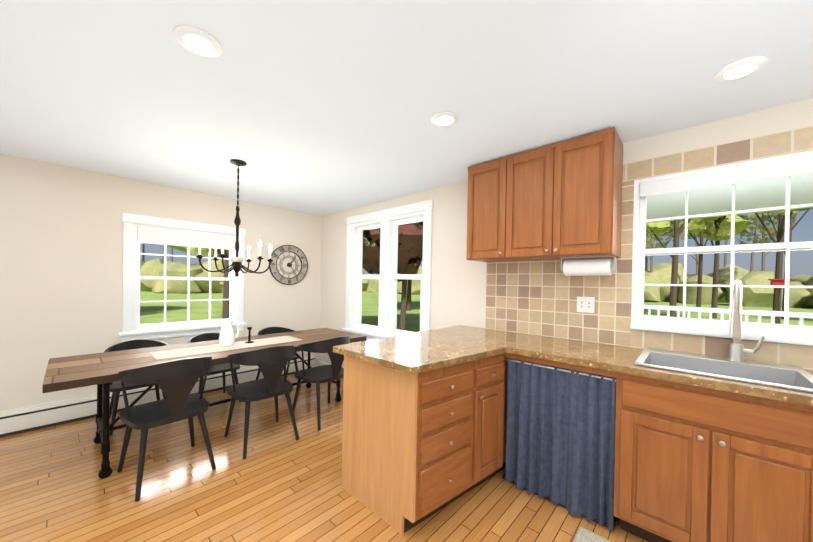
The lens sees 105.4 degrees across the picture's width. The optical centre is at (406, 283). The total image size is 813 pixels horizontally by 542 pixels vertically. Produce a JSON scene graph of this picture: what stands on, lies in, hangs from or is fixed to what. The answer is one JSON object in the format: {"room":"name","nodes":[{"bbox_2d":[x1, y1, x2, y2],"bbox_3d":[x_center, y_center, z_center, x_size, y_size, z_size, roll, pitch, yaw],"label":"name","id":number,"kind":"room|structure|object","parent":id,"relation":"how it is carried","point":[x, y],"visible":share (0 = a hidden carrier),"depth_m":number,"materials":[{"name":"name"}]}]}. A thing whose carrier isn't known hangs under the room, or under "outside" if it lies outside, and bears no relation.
{"room":"kitchen","nodes":[
{"label":"kitchen","id":0,"kind":"room"},
{"bbox_2d":[0,154,321,410],"bbox_3d":[-3.189,0.092,2.821,0.160,2.315,5.360,1,0,43],"label":"wall","id":1,"kind":"structure","parent":0,"point":[61,256],"depth_m":2.89,"materials":[{"name":"beige paint"}]},
{"bbox_2d":[0,355,315,437],"bbox_3d":[-3.002,1.153,2.883,0.068,0.200,4.800,1,0,43],"label":"baseboard heater","id":2,"kind":"object","parent":1,"relation":"attached to","point":[29,418],"visible":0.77,"depth_m":2.84,"materials":[{"name":"white metal"}]},
{"bbox_2d":[118,213,246,341],"bbox_3d":[-2.485,-0.059,3.541,0.215,1.286,1.185,1,0,43],"label":"window","id":3,"kind":"structure","parent":1,"relation":"in","point":[138,230],"depth_m":3.38,"materials":[{"name":"white wood"}]},
{"bbox_2d":[269,245,307,284],"bbox_3d":[-1.641,-0.267,4.343,0.032,0.562,0.562,1,0,43],"label":"wall clock","id":4,"kind":"object","parent":1,"relation":"attached to","point":[274,270],"visible":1,"depth_m":4.33,"materials":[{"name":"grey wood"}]},
{"bbox_2d":[0,374,647,541],"bbox_3d":[-0.669,1.369,0.599,6.920,0.120,5.520,1,0,43],"label":"floor","id":5,"kind":"structure","parent":0,"point":[280,483],"depth_m":1.91,"materials":[{"name":"brown wood"}]},
{"bbox_2d":[104,339,168,435],"bbox_3d":[-2.482,0.904,2.870,0.436,0.722,0.471,1,0,43],"label":"chair","id":6,"kind":"object","parent":5,"relation":"on","point":[115,388],"visible":0.35,"depth_m":2.85,"materials":[{"name":"black paint"}]},
{"bbox_2d":[117,357,215,501],"bbox_3d":[-1.634,0.884,2.131,0.474,0.803,0.512,1,0,39],"label":"chair","id":7,"kind":"object","parent":5,"relation":"on","point":[175,381],"visible":1,"depth_m":2.00,"materials":[{"name":"black paint"}]},
{"bbox_2d":[42,328,366,478],"bbox_3d":[-1.580,0.927,2.936,0.837,0.700,2.400,1,0,43],"label":"dining table","id":8,"kind":"object","parent":5,"relation":"on","point":[101,370],"visible":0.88,"depth_m":2.33,"materials":[{"name":"brown wood"}]},
{"bbox_2d":[149,336,301,359],"bbox_3d":[-1.608,0.576,2.897,0.340,0.002,1.200,1,0,43],"label":"table runner","id":9,"kind":"object","parent":8,"relation":"on","point":[172,353],"visible":0.93,"depth_m":2.77,"materials":[{"name":"beige fabric"}]},
{"bbox_2d":[218,320,239,345],"bbox_3d":[-1.665,0.452,2.906,0.132,0.242,0.182,1,0,43],"label":"pitcher","id":10,"kind":"object","parent":9,"relation":"on","point":[227,337],"visible":1,"depth_m":2.85,"materials":[{"name":"white ceramic"}]},
{"bbox_2d":[245,327,253,342],"bbox_3d":[-1.541,0.499,3.041,0.080,0.150,0.080,1,0,43],"label":"candlestick","id":11,"kind":"object","parent":9,"relation":"on","point":[249,335],"visible":1,"depth_m":3.03,"materials":[{"name":"black metal"}]},
{"bbox_2d":[188,333,241,401],"bbox_3d":[-2.069,0.909,3.318,0.436,0.722,0.471,1,0,40],"label":"chair","id":12,"kind":"object","parent":5,"relation":"on","point":[219,368],"visible":0.25,"depth_m":3.33,"materials":[{"name":"black paint"}]},
{"bbox_2d":[224,346,298,458],"bbox_3d":[-1.197,0.889,2.584,0.512,0.803,0.474,1,1,-44],"label":"chair","id":13,"kind":"object","parent":5,"relation":"on","point":[271,362],"visible":1,"depth_m":2.44,"materials":[{"name":"black paint"}]},
{"bbox_2d":[256,327,300,386],"bbox_3d":[-1.595,0.914,3.834,0.436,0.722,0.471,1,1,45],"label":"chair","id":14,"kind":"object","parent":5,"relation":"on","point":[269,330],"visible":0.35,"depth_m":3.93,"materials":[{"name":"black paint"}]},
{"bbox_2d":[292,336,349,430],"bbox_3d":[-0.801,0.893,3.036,0.474,0.803,0.512,1,0,41],"label":"chair","id":15,"kind":"object","parent":5,"relation":"on","point":[329,373],"visible":0.81,"depth_m":2.88,"materials":[{"name":"black paint"}]},
{"bbox_2d":[342,352,548,533],"bbox_3d":[0.357,0.880,2.232,0.783,0.875,1.406,1,0,43],"label":"base cabinet","id":16,"kind":"object","parent":5,"relation":"on","point":[412,446],"depth_m":1.80,"materials":[{"name":"brown wood"}]},
{"bbox_2d":[333,325,532,379],"bbox_3d":[0.318,0.424,2.232,0.779,0.035,1.466,1,0,43],"label":"countertop","id":17,"kind":"structure","parent":16,"relation":"on","point":[423,354],"depth_m":1.93,"materials":[{"name":"beige stone"}]},
{"bbox_2d":[505,358,615,530],"bbox_3d":[0.880,0.903,1.861,0.621,0.814,0.075,1,0,43],"label":"curtain","id":18,"kind":"object","parent":16,"relation":"hanging from","point":[560,424],"depth_m":1.83,"materials":[{"name":"fabric"}]},
{"bbox_2d":[505,336,812,407],"bbox_3d":[2.080,0.492,1.157,3.330,0.096,0.661,1,0,43],"label":"countertop","id":19,"kind":"structure","parent":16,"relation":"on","point":[582,358],"depth_m":1.70,"materials":[{"name":"brown stone"}]},
{"bbox_2d":[634,348,812,392],"bbox_3d":[1.618,0.522,1.615,0.640,0.201,0.560,1,0,43],"label":"sink","id":20,"kind":"object","parent":19,"relation":"in","point":[786,377],"depth_m":1.64,"materials":[{"name":"silver metal"}]},
{"bbox_2d":[728,280,764,361],"bbox_3d":[1.791,0.203,1.628,0.146,0.444,0.249,1,0,43],"label":"faucet","id":21,"kind":"object","parent":19,"relation":"on","point":[737,351],"depth_m":1.61,"materials":[{"name":"silver metal"}]},
{"bbox_2d":[573,527,610,541],"bbox_3d":[1.181,1.335,1.058,1.200,0.008,0.620,1,0,43],"label":"kitchen rug","id":22,"kind":"object","parent":5,"relation":"on","point":[584,535],"visible":1,"depth_m":1.62,"materials":[{"name":"beige fabric"}]},
{"bbox_2d":[629,392,804,541],"bbox_3d":[1.599,0.993,1.607,0.609,0.700,0.570,1,0,43],"label":"base cabinet","id":23,"kind":"object","parent":5,"relation":"on","point":[652,445],"depth_m":1.39,"materials":[{"name":"brown wood"}]},
{"bbox_2d":[781,376,812,541],"bbox_3d":[1.979,0.914,1.256,0.530,0.875,0.646,1,0,43],"label":"base cabinet","id":24,"kind":"object","parent":5,"relation":"on","point":[806,413],"depth_m":1.21,"materials":[{"name":"brown wood"}]},
{"bbox_2d":[0,0,812,215],"bbox_3d":[-0.626,-1.066,0.584,6.920,0.120,5.520,1,0,43],"label":"ceiling","id":25,"kind":"structure","parent":0,"point":[321,107],"depth_m":1.54,"materials":[{"name":"white paint"}]},
{"bbox_2d":[174,25,221,57],"bbox_3d":[-0.869,-1.008,1.296,0.170,0.012,0.170,1,0,43],"label":"recessed light","id":26,"kind":"object","parent":25,"relation":"in","point":[197,41],"visible":1,"depth_m":1.29,"materials":[{"name":"white plastic"}]},
{"bbox_2d":[196,159,272,276],"bbox_3d":[-1.431,-0.545,2.624,0.552,0.975,0.576,1,0,43],"label":"chandelier","id":27,"kind":"object","parent":25,"relation":"hanging from","point":[236,265],"visible":1,"depth_m":2.61,"materials":[{"name":"brown metal"}]},
{"bbox_2d":[431,111,458,126],"bbox_3d":[0.232,-0.992,1.873,0.170,0.012,0.170,1,0,43],"label":"recessed light","id":28,"kind":"object","parent":25,"relation":"in","point":[445,119],"visible":1,"depth_m":1.86,"materials":[{"name":"white plastic"}]},
{"bbox_2d":[714,56,768,81],"bbox_3d":[1.511,-0.967,1.402,0.170,0.012,0.170,1,0,43],"label":"recessed light","id":29,"kind":"object","parent":25,"relation":"in","point":[741,69],"visible":1,"depth_m":1.39,"materials":[{"name":"white plastic"}]},
{"bbox_2d":[319,98,812,367],"bbox_3d":[1.167,0.171,2.564,6.920,2.315,0.160,1,0,43],"label":"wall","id":30,"kind":"structure","parent":0,"point":[458,288],"depth_m":3.08,"materials":[{"name":"beige paint"}]},
{"bbox_2d":[319,360,328,365],"bbox_3d":[-0.405,1.243,3.881,2.540,0.100,0.014,1,0,43],"label":"baseboard","id":31,"kind":"structure","parent":30,"relation":"attached to","point":[321,363],"depth_m":4.64,"materials":[{"name":"white wood"}]},
{"bbox_2d":[342,199,432,340],"bbox_3d":[-0.242,-0.087,3.825,1.520,1.634,0.215,1,0,43],"label":"double window","id":32,"kind":"structure","parent":30,"relation":"in","point":[388,276],"depth_m":3.77,"materials":[{"name":"white wood"}]},
{"bbox_2d":[466,127,622,275],"bbox_3d":[0.991,-0.518,2.369,1.040,0.910,0.367,1,0,43],"label":"upper cabinet","id":33,"kind":"object","parent":30,"relation":"attached to","point":[562,201],"visible":1,"depth_m":2.15,"materials":[{"name":"brown wood"}]},
{"bbox_2d":[561,256,615,275],"bbox_3d":[1.253,-0.122,2.148,0.328,0.130,0.116,1,0,43],"label":"paper towel roll","id":34,"kind":"object","parent":33,"relation":"hanging from","point":[574,267],"depth_m":2.11,"materials":[{"name":"white paper"}]},
{"bbox_2d":[485,125,812,369],"bbox_3d":[2.131,-0.188,1.550,3.809,1.260,0.030,1,0,43],"label":"tiled wall","id":35,"kind":"structure","parent":30,"relation":"attached to","point":[537,297],"depth_m":2.14,"materials":[{"name":"tile"}]},
{"bbox_2d":[577,297,594,312],"bbox_3d":[1.324,0.153,2.291,0.116,0.116,0.010,1,0,43],"label":"electrical outlet plate","id":36,"kind":"object","parent":35,"relation":"attached to","point":[586,304],"visible":1,"depth_m":2.29,"materials":[{"name":"white plastic"}]},
{"bbox_2d":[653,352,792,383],"bbox_3d":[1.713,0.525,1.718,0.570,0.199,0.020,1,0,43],"label":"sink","id":37,"kind":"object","parent":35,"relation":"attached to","point":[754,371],"depth_m":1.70,"materials":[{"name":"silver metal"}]},
{"bbox_2d":[631,150,812,337],"bbox_3d":[2.178,-0.203,1.640,1.575,0.978,0.156,1,0,43],"label":"window","id":38,"kind":"structure","parent":30,"relation":"in","point":[788,166],"depth_m":1.85,"materials":[{"name":"white wood"}]},
{"bbox_2d":[641,364,812,435],"bbox_3d":[1.459,0.522,1.442,0.570,0.199,0.020,1,0,43],"label":"drawer front","id":39,"kind":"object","parent":0,"relation":"attached to","point":[773,415],"depth_m":1.37,"materials":[{"name":"brown wood"}]},
{"label":"outside","id":40,"kind":"structure","parent":0,"visible":0},
{"bbox_2d":[140,291,812,331],"bbox_3d":[12.194,2.120,19.468,140.000,0.300,120.000,1,0,43],"label":"ground","id":41,"kind":"structure","parent":40,"point":[151,312],"depth_m":20.16,"materials":[{"name":"green plant"}]},
{"bbox_2d":[167,245,229,318],"bbox_3d":[-6.769,-2.073,12.364,5.529,7.607,6.289,1,0,43],"label":"tree","id":42,"kind":"object","parent":41,"relation":"on","point":[226,295],"depth_m":11.80,"materials":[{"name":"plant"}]},
{"bbox_2d":[362,221,422,330],"bbox_3d":[-0.580,-1.674,9.875,5.075,7.058,5.372,1,0,43],"label":"maple tree","id":43,"kind":"object","parent":41,"relation":"on","point":[410,240],"depth_m":8.79,"materials":[{"name":"brown plant"}]},
{"bbox_2d":[373,243,422,310],"bbox_3d":[0.118,-2.450,20.098,6.165,8.508,6.061,1,0,43],"label":"tree","id":44,"kind":"object","parent":41,"relation":"on","point":[408,302],"depth_m":20.23,"materials":[{"name":"brown plant"}]},
{"bbox_2d":[140,211,812,307],"bbox_3d":[5.722,-4.686,10.272,120.782,16.524,101.638,1,0,43],"label":"treeline","id":45,"kind":"object","parent":41,"relation":"on","point":[659,273],"depth_m":36.80,"materials":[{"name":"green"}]},
{"bbox_2d":[646,219,691,316],"bbox_3d":[11.005,-2.583,12.768,3.728,9.250,3.145,1,0,43],"label":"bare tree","id":46,"kind":"object","parent":41,"relation":"on","point":[661,227],"depth_m":12.51,"materials":[{"name":"green leaf"},{"name":"bark"}]},
{"bbox_2d":[679,217,715,306],"bbox_3d":[22.828,-3.749,24.543,4.763,11.856,4.929,1,0,43],"label":"tree","id":47,"kind":"object","parent":41,"relation":"on","point":[697,226],"depth_m":24.28,"materials":[{"name":"green leaf"},{"name":"bark"}]},
{"bbox_2d":[703,215,752,317],"bbox_3d":[18.744,-3.309,19.008,4.648,10.901,4.332,1,0,43],"label":"tree","id":48,"kind":"object","parent":41,"relation":"on","point":[720,226],"depth_m":18.64,"materials":[{"name":"green leaf"},{"name":"bark"}]},
{"bbox_2d":[644,174,812,325],"bbox_3d":[4.263,0.453,2.022,6.100,2.970,3.240,1,0,43],"label":"porch","id":49,"kind":"object","parent":41,"relation":"on","point":[762,194],"depth_m":3.51,"materials":[{"name":"white wood"}]},
{"bbox_2d":[755,209,797,323],"bbox_3d":[16.716,-3.209,13.692,4.839,10.694,5.435,1,0,43],"label":"tree","id":50,"kind":"object","parent":41,"relation":"on","point":[779,254],"depth_m":13.88,"materials":[{"name":"green leaf"},{"name":"bark"}]},
{"bbox_2d":[768,279,792,323],"bbox_3d":[11.324,0.932,9.409,0.420,2.170,0.400,1,0,43],"label":"bird feeder","id":51,"kind":"object","parent":41,"relation":"on","point":[777,281],"depth_m":9.38,"materials":[{"name":"red wood"}]},
{"bbox_2d":[767,208,812,318],"bbox_3d":[23.173,-3.416,18.817,4.435,11.273,4.272,1,0,43],"label":"bare tree","id":52,"kind":"object","parent":41,"relation":"on","point":[791,228],"depth_m":18.78,"materials":[{"name":"brown plant"}]}
]}

